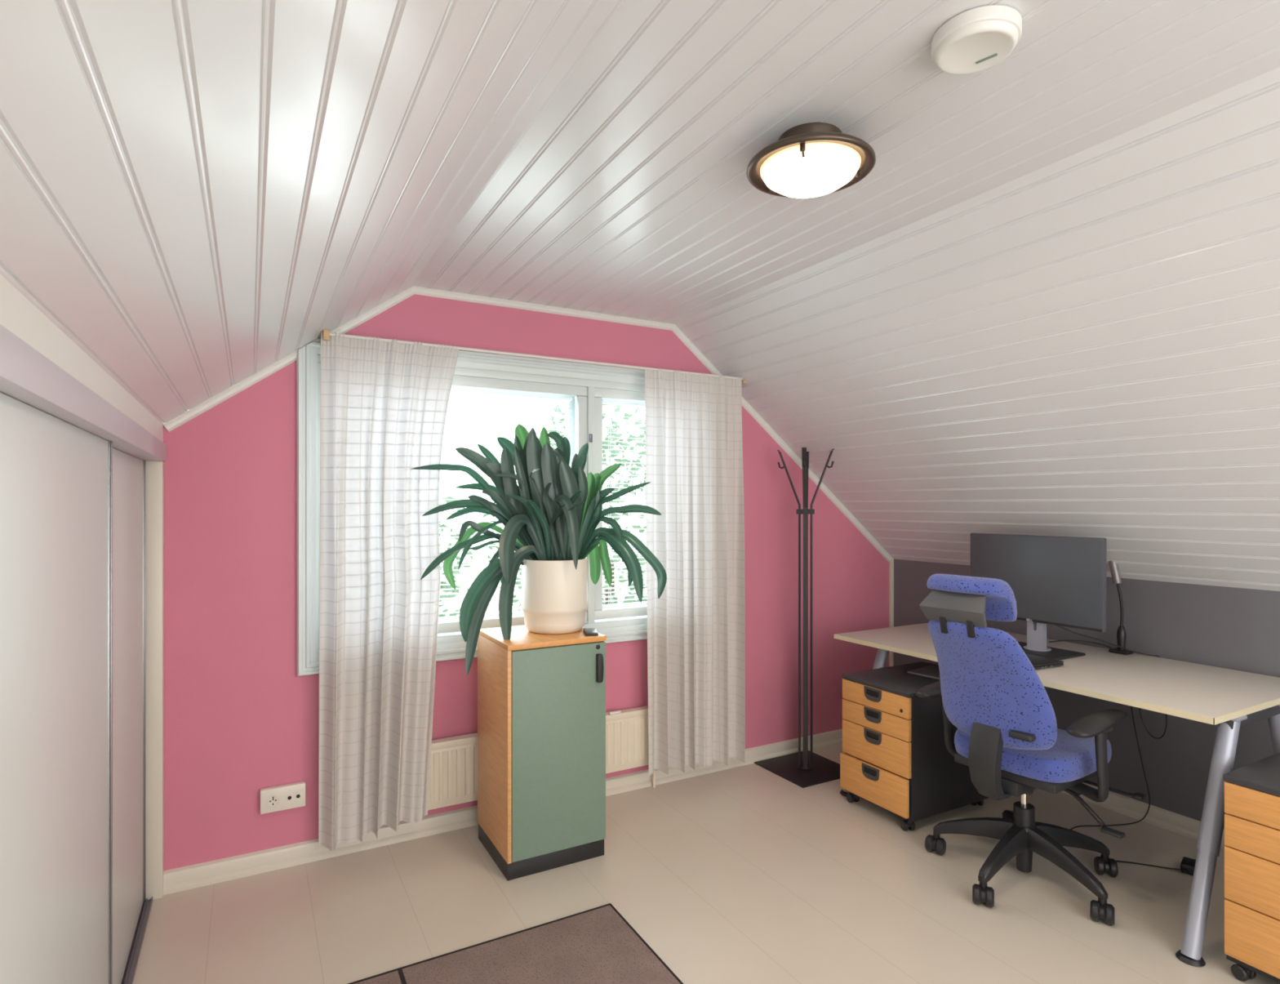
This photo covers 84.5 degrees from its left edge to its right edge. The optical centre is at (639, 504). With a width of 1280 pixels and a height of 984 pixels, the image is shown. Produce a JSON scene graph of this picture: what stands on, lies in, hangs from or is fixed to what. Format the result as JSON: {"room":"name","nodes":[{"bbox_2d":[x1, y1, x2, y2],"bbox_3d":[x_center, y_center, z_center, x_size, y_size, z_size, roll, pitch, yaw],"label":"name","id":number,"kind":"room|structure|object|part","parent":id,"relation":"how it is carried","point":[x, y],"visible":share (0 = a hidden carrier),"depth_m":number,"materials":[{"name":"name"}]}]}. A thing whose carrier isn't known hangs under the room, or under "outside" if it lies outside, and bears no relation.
{"room":"home office","nodes":[
{"label":"home office","id":0,"kind":"room"},
{"bbox_2d":[0,274,163,441],"bbox_3d":[-0.609,-0.256,0.503,0.030,0.068,4.671,0,0,-29],"label":"wall","id":1,"kind":"structure","parent":0,"point":[18,314],"depth_m":1.18,"materials":[{"name":"white paint"}]},
{"bbox_2d":[163,285,893,870],"bbox_3d":[-0.303,0.239,3.502,4.313,2.322,0.322,0,0,-29],"label":"wall","id":2,"kind":"structure","parent":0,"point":[240,721],"depth_m":2.76,"materials":[{"name":"pink paint"}]},
{"bbox_2d":[259,780,306,813],"bbox_3d":[-1.382,1.132,2.726,0.158,0.092,0.034,0,0,-29],"label":"wall socket","id":3,"kind":"object","parent":2,"relation":"attached to","point":[291,795],"visible":1,"depth_m":2.71,"materials":[{"name":"beige plastic"}]},
{"bbox_2d":[296,337,647,676],"bbox_3d":[-0.540,-0.002,3.310,1.943,1.344,0.229,0,0,-29],"label":"window","id":4,"kind":"structure","parent":2,"relation":"attached to","point":[584,388],"depth_m":3.17,"materials":[{"name":"white paint"}]},
{"bbox_3d":[-0.498,0.617,3.235,1.794,0.046,0.040,0,0,-29],"label":"sill","id":5,"kind":"part","parent":4,"relation":"part of","materials":[{"name":"white paint"}]},
{"bbox_3d":[-0.831,-0.006,3.219,1.155,1.122,0.035,0,0,-29],"label":"sash","id":6,"kind":"part","parent":4,"relation":"part of","materials":[{"name":"white paint"}]},
{"bbox_3d":[-0.772,-0.006,3.111,1.167,1.122,0.041,0,0,-29],"label":"sash","id":7,"kind":"part","parent":4,"relation":"part of","materials":[{"name":"white paint"}]},
{"bbox_3d":[0.016,-0.006,3.548,0.562,1.122,0.041,0,0,-29],"label":"sash","id":8,"kind":"part","parent":4,"relation":"part of","materials":[{"name":"white paint"}]},
{"bbox_3d":[-0.044,-0.006,3.656,0.550,1.122,0.035,0,0,-29],"label":"sash","id":9,"kind":"part","parent":4,"relation":"part of","materials":[{"name":"white paint"}]},
{"bbox_2d":[163,728,842,894],"bbox_3d":[-0.076,1.363,3.452,3.763,0.074,0.030,0,0,-29],"label":"baseboard","id":10,"kind":"structure","parent":2,"relation":"attached to","point":[203,873],"depth_m":2.92,"materials":[{"name":"beige paint"}]},
{"bbox_2d":[438,387,572,620],"bbox_3d":[-0.799,-0.006,3.160,1.067,1.030,0.028,0,0,-29],"label":"blind","id":11,"kind":"object","parent":2,"relation":"attached to","point":[453,389],"depth_m":3.19,"materials":[{"name":"white"}]},
{"bbox_2d":[322,329,746,384],"bbox_3d":[-0.359,-0.649,3.228,2.012,0.038,0.144,0,0,-29],"label":"curtain rod","id":12,"kind":"object","parent":2,"relation":"attached to","point":[326,333],"visible":0.73,"depth_m":3.06,"materials":[{"name":"white paint"}]},
{"bbox_2d":[318,332,459,850],"bbox_3d":[-0.988,0.330,2.819,0.539,1.986,0.096,0,0,-29],"label":"curtain","id":13,"kind":"object","parent":12,"relation":"hanging from","point":[383,412],"visible":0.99,"depth_m":2.80,"materials":[{"name":"fabric"}]},
{"bbox_2d":[644,368,745,774],"bbox_3d":[0.274,0.331,3.516,0.576,1.985,0.093,0,0,-27],"label":"curtain","id":14,"kind":"object","parent":12,"relation":"hanging from","point":[694,446],"visible":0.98,"depth_m":3.52,"materials":[{"name":"fabric"}]},
{"bbox_2d":[427,705,655,809],"bbox_3d":[-0.488,1.194,3.196,1.292,0.412,0.074,0,0,-29],"label":"radiator","id":15,"kind":"object","parent":2,"relation":"attached to","point":[453,777],"visible":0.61,"depth_m":3.03,"materials":[{"name":"beige metal"}]},
{"bbox_2d":[431,705,648,742],"bbox_3d":[-0.501,1.004,3.188,1.245,0.010,0.042,0,0,-29],"label":"grille","id":16,"kind":"object","parent":15,"relation":"attached to","point":[620,714],"depth_m":3.35,"materials":[{"name":"beige metal"}]},
{"bbox_2d":[602,400,646,607],"bbox_3d":[-0.011,-0.006,3.597,0.462,1.030,0.028,0,0,-29],"label":"blind","id":17,"kind":"object","parent":2,"relation":"attached to","point":[605,402],"depth_m":3.55,"materials":[{"name":"white"}]},
{"bbox_2d":[0,0,1279,591],"bbox_3d":[1.049,-0.296,1.423,3.763,1.259,4.673,0,0,-29],"label":"ceiling","id":18,"kind":"structure","parent":0,"point":[1047,302],"depth_m":1.79,"materials":[{"name":"white paint"}]},
{"bbox_2d":[746,122,875,198],"bbox_3d":[0.428,-0.859,1.775,0.316,0.126,0.316,0,0,-29],"label":"ceiling lamp","id":19,"kind":"object","parent":18,"relation":"attached to","point":[811,159],"visible":1,"depth_m":1.71,"materials":[{"name":"white glass"}]},
{"bbox_3d":[0.428,-0.825,1.775,0.248,0.058,0.248,0,0,-29],"label":"lamp shade","id":20,"kind":"part","parent":19,"relation":"part of","materials":[{"name":"beige glass"}]},
{"bbox_2d":[931,4,1022,75],"bbox_3d":[0.655,-0.901,1.375,0.160,0.042,0.160,0,0,44],"label":"smoke detector","id":21,"kind":"object","parent":18,"relation":"attached to","point":[975,40],"visible":1,"depth_m":1.34,"materials":[{"name":"white paint"}]},
{"bbox_2d":[132,742,1279,983],"bbox_3d":[0.737,1.460,1.392,4.639,0.120,5.121,0,0,-29],"label":"floor","id":22,"kind":"structure","parent":0,"point":[748,873],"depth_m":2.49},
{"bbox_2d":[0,324,165,983],"bbox_3d":[-0.624,0.589,0.495,0.079,1.622,4.670,0,0,-29],"label":"wardrobe","id":23,"kind":"object","parent":22,"relation":"on","point":[82,482],"visible":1,"depth_m":1.39,"materials":[{"name":"grey paint"}]},
{"bbox_3d":[-0.985,0.616,1.143,0.012,1.544,1.355,0,0,-29],"label":"door","id":24,"kind":"part","parent":23,"relation":"part of","materials":[{"name":"white laminate"}]},
{"bbox_3d":[-1.422,0.616,1.881,0.012,1.544,1.370,0,0,-29],"label":"door","id":25,"kind":"part","parent":23,"relation":"part of","materials":[{"name":"white laminate"}]},
{"bbox_3d":[-1.740,0.622,2.518,0.058,1.557,0.048,0,0,-29],"label":"post","id":26,"kind":"part","parent":23,"relation":"part of","materials":[{"name":"beige paint"}]},
{"bbox_2d":[346,902,683,983],"bbox_3d":[-0.250,1.396,1.634,1.063,0.007,1.312,0,0,-29],"label":"rug","id":27,"kind":"object","parent":22,"relation":"on","point":[597,944],"visible":1,"depth_m":2.16,"materials":[{"name":"brown carpet"}]},
{"bbox_2d":[477,624,606,879],"bbox_3d":[-0.404,0.961,2.875,0.408,0.879,0.420,0,0,-29],"label":"base cabinet","id":28,"kind":"object","parent":22,"relation":"on","point":[541,697],"visible":0.93,"depth_m":2.72,"materials":[{"name":"green wood"}]},
{"bbox_2d":[410,423,666,675],"bbox_3d":[-0.410,0.154,2.896,1.009,1.008,0.345,0,0,-9],"label":"potted plant","id":29,"kind":"object","parent":28,"relation":"on","point":[551,518],"visible":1,"depth_m":2.86,"materials":[{"name":"green plant"}]},
{"bbox_3d":[-0.355,0.371,2.938,0.274,0.299,0.274,0,0,-29],"label":"pot","id":30,"kind":"part","parent":29,"relation":"part of","materials":[{"name":"white ceramic"}]},
{"bbox_3d":[-0.408,0.531,2.884,0.408,0.020,0.399,0,0,-29],"label":"panel","id":31,"kind":"part","parent":28,"relation":"part of","materials":[{"name":"brown wood"}]},
{"bbox_3d":[-0.310,0.938,2.721,0.388,0.784,0.019,0,0,-29],"label":"door","id":32,"kind":"part","parent":28,"relation":"part of","materials":[{"name":"green laminate"}]},
{"bbox_2d":[582,627,598,635],"bbox_3d":[-0.201,0.515,2.862,0.052,0.010,0.120,0,0,-9],"label":"phone","id":33,"kind":"object","parent":28,"relation":"on","point":[588,631],"visible":1,"depth_m":2.83,"materials":[{"name":"black plastic"}]},
{"bbox_3d":[-0.158,0.644,2.783,0.026,0.112,0.020,0,0,-29],"label":"handle","id":34,"kind":"part","parent":28,"relation":"part of","materials":[{"name":"grey plastic"}]},
{"bbox_2d":[754,447,839,787],"bbox_3d":[0.880,0.552,3.744,0.384,1.695,0.384,0,0,-29],"label":"coat rack","id":35,"kind":"object","parent":22,"relation":"on","point":[805,768],"visible":0.98,"depth_m":3.71,"materials":[{"name":"black metal"}]},
{"bbox_3d":[0.880,1.397,3.744,0.384,0.007,0.384,0,0,-29],"label":"plate","id":36,"kind":"part","parent":35,"relation":"part of","materials":[{"name":"black metal"}]},
{"bbox_2d":[840,661,988,830],"bbox_3d":[1.287,1.100,3.295,0.578,0.600,0.392,0,0,-29],"label":"drawer pedestal","id":37,"kind":"object","parent":22,"relation":"on","point":[896,758],"visible":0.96,"depth_m":3.11,"materials":[{"name":"brown laminate"}]},
{"bbox_3d":[1.034,1.202,3.159,0.004,0.059,0.100,0,0,-29],"label":"handle","id":38,"kind":"part","parent":37,"relation":"part of","materials":[{"name":"grey plastic"}]},
{"bbox_3d":[1.046,1.044,3.166,0.004,0.059,0.100,0,0,-29],"label":"handle","id":39,"kind":"part","parent":37,"relation":"part of","materials":[{"name":"grey plastic"}]},
{"bbox_3d":[1.046,0.948,3.166,0.004,0.059,0.100,0,0,-29],"label":"handle","id":40,"kind":"part","parent":37,"relation":"part of","materials":[{"name":"grey plastic"}]},
{"bbox_3d":[1.046,0.853,3.166,0.004,0.059,0.100,0,0,-29],"label":"handle","id":41,"kind":"part","parent":37,"relation":"part of","materials":[{"name":"grey plastic"}]},
{"bbox_3d":[1.046,1.252,3.161,0.018,0.161,0.384,0,0,-29],"label":"drawer","id":42,"kind":"part","parent":37,"relation":"part of","materials":[{"name":"brown wood"}]},
{"bbox_3d":[1.058,1.089,3.168,0.018,0.153,0.384,0,0,-29],"label":"drawer","id":43,"kind":"part","parent":37,"relation":"part of","materials":[{"name":"brown wood"}]},
{"bbox_3d":[1.058,0.963,3.168,0.018,0.092,0.384,0,0,-29],"label":"drawer","id":44,"kind":"part","parent":37,"relation":"part of","materials":[{"name":"brown wood"}]},
{"bbox_3d":[1.058,0.868,3.168,0.018,0.091,0.384,0,0,-29],"label":"drawer","id":45,"kind":"part","parent":37,"relation":"part of","materials":[{"name":"brown wood"}]},
{"bbox_3d":[1.295,0.810,3.299,0.560,0.020,0.392,0,0,-29],"label":"panel","id":46,"kind":"part","parent":37,"relation":"part of","materials":[{"name":"grey laminate"}]},
{"bbox_2d":[906,664,940,679],"bbox_3d":[1.431,0.795,3.320,0.222,0.010,0.240,0,0,-38],"label":"folder","id":47,"kind":"object","parent":37,"relation":"on","point":[931,671],"visible":0.48,"depth_m":3.34,"materials":[{"name":"grey plastic"}]},
{"bbox_2d":[915,573,1145,925],"bbox_3d":[1.399,0.823,2.620,0.794,1.155,0.701,0,0,-34],"label":"office chair","id":48,"kind":"object","parent":22,"relation":"on","point":[1009,738],"visible":1,"depth_m":2.48,"materials":[{"name":"blue fabric"}]},
{"bbox_3d":[1.243,0.741,2.871,0.336,0.049,0.091,0,0,-35],"label":"armrest","id":49,"kind":"part","parent":48,"relation":"part of","materials":[{"name":"black plastic"}]},
{"bbox_3d":[1.077,0.419,2.481,0.045,0.066,0.024,0,0,-34],"label":"headrest post","id":50,"kind":"part","parent":48,"relation":"part of","materials":[{"name":"black plastic"}]},
{"bbox_3d":[1.342,0.889,2.840,0.222,0.288,0.072,0,0,32],"label":"armrest post","id":51,"kind":"part","parent":48,"relation":"part of","materials":[{"name":"grey plastic"}]},
{"bbox_3d":[1.132,0.419,2.398,0.045,0.066,0.024,0,0,-34],"label":"headrest post","id":52,"kind":"part","parent":48,"relation":"part of","materials":[{"name":"black plastic"}]},
{"bbox_3d":[1.313,1.267,2.771,0.294,0.118,0.068,0,0,34],"label":"leg","id":53,"kind":"part","parent":48,"relation":"part of","materials":[{"name":"black plastic"}]},
{"bbox_3d":[1.279,0.920,2.551,0.166,0.290,0.104,0,0,-34],"label":"stem","id":54,"kind":"part","parent":48,"relation":"part of","materials":[{"name":"grey plastic"}]},
{"bbox_3d":[1.206,0.635,2.502,0.273,0.465,0.424,0,0,-34],"label":"backrest","id":55,"kind":"part","parent":48,"relation":"part of","materials":[{"name":"blue fabric"}]},
{"bbox_3d":[1.314,1.267,2.572,0.296,0.118,0.069,0,0,-34],"label":"leg","id":56,"kind":"part","parent":48,"relation":"part of","materials":[{"name":"black plastic"}]},
{"bbox_3d":[1.507,1.267,2.839,0.068,0.118,0.294,0,0,16],"label":"leg","id":57,"kind":"part","parent":48,"relation":"part of","materials":[{"name":"black plastic"}]},
{"bbox_3d":[1.509,0.925,2.707,0.495,0.104,0.444,0,0,-34],"label":"seat","id":58,"kind":"part","parent":48,"relation":"part of","materials":[{"name":"blue fabric"}]},
{"bbox_3d":[1.516,1.267,2.507,0.068,0.118,0.294,0,0,-20],"label":"leg","id":59,"kind":"part","parent":48,"relation":"part of","materials":[{"name":"black plastic"}]},
{"bbox_3d":[1.633,1.267,2.676,0.294,0.118,0.068,0,0,-2],"label":"leg","id":60,"kind":"part","parent":48,"relation":"part of","materials":[{"name":"black plastic"}]},
{"bbox_3d":[1.575,1.071,2.523,0.024,0.102,0.182,0,0,-28],"label":"lever","id":61,"kind":"part","parent":48,"relation":"part of","materials":[{"name":"black plastic"}]},
{"bbox_3d":[1.570,0.889,2.501,0.072,0.288,0.222,0,0,-10],"label":"armrest post","id":62,"kind":"part","parent":48,"relation":"part of","materials":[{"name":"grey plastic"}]},
{"bbox_3d":[1.561,0.741,2.398,0.336,0.049,0.091,0,0,-35],"label":"armrest","id":63,"kind":"part","parent":48,"relation":"part of","materials":[{"name":"black plastic"}]},
{"bbox_3d":[1.677,1.013,2.533,0.040,0.016,0.235,0,0,-34],"label":"lever","id":64,"kind":"part","parent":48,"relation":"part of","materials":[{"name":"black plastic"}]},
{"bbox_2d":[833,622,1279,966],"bbox_3d":[1.703,1.030,3.065,0.954,0.740,1.634,0,0,-29],"label":"desk","id":65,"kind":"object","parent":22,"relation":"on","point":[1231,700],"visible":0.63,"depth_m":2.48,"materials":[{"name":"laminate"}]},
{"bbox_3d":[1.168,0.893,3.502,0.203,0.425,0.056,0,0,-29],"label":"leg","id":66,"kind":"part","parent":65,"relation":"part of","materials":[{"name":"silver metal"}]},
{"bbox_3d":[1.597,0.893,3.740,0.203,0.425,0.056,0,0,-29],"label":"leg","id":67,"kind":"part","parent":65,"relation":"part of","materials":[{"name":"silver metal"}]},
{"bbox_2d":[970,532,1106,659],"bbox_3d":[1.778,0.398,3.165,0.230,0.525,0.612,0,0,-29],"label":"monitor","id":68,"kind":"object","parent":65,"relation":"on","point":[1053,580],"visible":0.91,"depth_m":3.08,"materials":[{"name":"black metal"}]},
{"bbox_2d":[1057,625,1159,657],"bbox_3d":[2.049,0.626,3.108,0.479,0.228,0.040,0,0,11],"label":"cable","id":69,"kind":"object","parent":68,"relation":"attached to","point":[1057,625],"visible":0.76,"depth_m":3.11,"materials":[{"name":"black plastic"}]},
{"bbox_2d":[1025,653,1063,669],"bbox_3d":[1.557,0.649,2.978,0.240,0.022,0.331,0,0,-25],"label":"keyboard","id":70,"kind":"object","parent":65,"relation":"on","point":[1037,662],"visible":0.38,"depth_m":2.87,"materials":[{"name":"black plastic"}]},
{"bbox_2d":[1048,640,1111,648],"bbox_3d":[1.993,0.633,3.172,0.313,0.051,0.014,0,0,-5],"label":"cable","id":71,"kind":"object","parent":65,"relation":"on","point":[1056,640],"visible":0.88,"depth_m":3.17,"materials":[{"name":"black plastic"}]},
{"bbox_2d":[1070,705,1150,829],"bbox_3d":[2.009,1.042,3.084,0.459,0.715,0.100,0,0,-13],"label":"hanging cable","id":72,"kind":"object","parent":65,"relation":"hanging from","point":[1144,815],"visible":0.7,"depth_m":3.09,"materials":[{"name":"black plastic"}]},
{"bbox_2d":[1108,560,1133,654],"bbox_3d":[2.143,0.451,3.147,0.060,0.418,0.090,0,0,-29],"label":"desk lamp","id":73,"kind":"object","parent":65,"relation":"on","point":[1115,573],"visible":0.96,"depth_m":3.14,"materials":[{"name":"black plastic"}]},
{"bbox_2d":[1116,625,1126,649],"bbox_3d":[2.147,0.592,3.140,0.036,0.108,0.036,0,0,-29],"label":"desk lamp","id":74,"kind":"object","parent":73,"relation":"attached to","point":[1121,632],"depth_m":3.13,"materials":[{"name":"black plastic"}]},
{"bbox_2d":[1139,707,1167,738],"bbox_3d":[2.218,0.849,3.062,0.053,0.332,0.112,0,0,-29],"label":"cable","id":75,"kind":"object","parent":65,"relation":"hanging from","point":[1140,708],"visible":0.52,"depth_m":3.06,"materials":[{"name":"black plastic"}]},
{"bbox_3d":[1.857,0.893,2.259,0.203,0.425,0.056,0,0,-29],"label":"leg","id":76,"kind":"part","parent":65,"relation":"part of","materials":[{"name":"silver metal"}]},
{"bbox_3d":[1.923,0.688,2.295,0.070,0.012,0.068,0,0,-29],"label":"leg plate","id":77,"kind":"part","parent":65,"relation":"part of","materials":[{"name":"silver metal"}]},
{"bbox_3d":[2.085,0.702,2.385,0.440,0.040,0.040,0,0,-29],"label":"leg frame","id":78,"kind":"part","parent":65,"relation":"part of","materials":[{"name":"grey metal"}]},
{"bbox_3d":[2.287,0.893,2.497,0.203,0.425,0.056,0,0,-29],"label":"leg","id":79,"kind":"part","parent":65,"relation":"part of","materials":[{"name":"silver metal"}]},
{"bbox_2d":[1115,859,1183,871],"bbox_3d":[1.950,1.392,2.730,0.257,0.014,0.024,0,0,22],"label":"cable","id":80,"kind":"object","parent":22,"relation":"on","point":[1115,860],"visible":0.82,"depth_m":2.73,"materials":[{"name":"black plastic"}]},
{"bbox_2d":[1180,856,1195,875],"bbox_3d":[2.106,1.382,2.686,0.064,0.036,0.092,0,0,44],"label":"power adapter","id":81,"kind":"object","parent":22,"relation":"on","point":[1188,864],"visible":0.64,"depth_m":2.68,"materials":[{"name":"black plastic"}]},
{"bbox_2d":[1222,751,1279,982],"bbox_3d":[2.072,1.100,2.058,0.564,0.600,0.392,0,0,-29],"label":"drawer pedestal","id":82,"kind":"object","parent":22,"relation":"on","point":[1251,790],"visible":1,"depth_m":2.04,"materials":[{"name":"brown wood"}]},
{"bbox_3d":[2.074,0.810,2.059,0.560,0.020,0.392,0,0,-29],"label":"panel","id":83,"kind":"part","parent":82,"relation":"part of","materials":[{"name":"grey laminate"}]},
{"bbox_3d":[1.837,1.252,1.928,0.018,0.161,0.384,0,0,-29],"label":"drawer","id":84,"kind":"part","parent":82,"relation":"part of","materials":[{"name":"brown wood"}]},
{"bbox_3d":[1.837,1.089,1.928,0.018,0.153,0.384,0,0,-29],"label":"drawer","id":85,"kind":"part","parent":82,"relation":"part of","materials":[{"name":"brown wood"}]},
{"bbox_3d":[1.837,0.963,1.928,0.018,0.092,0.384,0,0,-29],"label":"drawer","id":86,"kind":"part","parent":82,"relation":"part of","materials":[{"name":"brown wood"}]},
{"bbox_3d":[1.837,0.868,1.928,0.018,0.091,0.384,0,0,-29],"label":"drawer","id":87,"kind":"part","parent":82,"relation":"part of","materials":[{"name":"brown wood"}]},
{"bbox_2d":[893,558,1279,828],"bbox_3d":[2.747,0.867,2.364,0.120,1.066,4.671,0,0,-29],"label":"panel","id":88,"kind":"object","parent":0,"point":[1232,628],"depth_m":3.06,"materials":[{"name":"grey fabric"}]},
{"bbox_2d":[1060,782,1225,849],"bbox_3d":[2.689,1.363,2.314,0.030,0.074,4.641,0,0,-29],"label":"baseboard","id":89,"kind":"structure","parent":88,"relation":"attached to","point":[1170,820],"depth_m":3.09,"materials":[{"name":"beige paint"}]},
{"label":"outside","id":90,"kind":"structure","parent":0,"visible":0},
{"bbox_2d":[439,564,646,616],"bbox_3d":[-9.594,4.350,22.465,55.000,0.100,41.400,0,0,-29],"label":"ground","id":91,"kind":"structure","parent":90,"point":[442,577],"depth_m":34.64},
{"bbox_2d":[438,492,474,617],"bbox_3d":[-3.697,1.638,8.784,3.498,5.325,3.101,0,0,-29],"label":"tree","id":92,"kind":"object","parent":91,"relation":"on","point":[458,557],"visible":0.02,"depth_m":9.11,"materials":[{"name":"green plant"}]},
{"bbox_2d":[482,403,646,610],"bbox_3d":[-0.487,1.252,11.167,4.003,6.096,3.438,0,0,-29],"label":"tree","id":93,"kind":"object","parent":91,"relation":"on","point":[605,442],"visible":0.16,"depth_m":10.78,"materials":[{"name":"green plant"}]}
]}

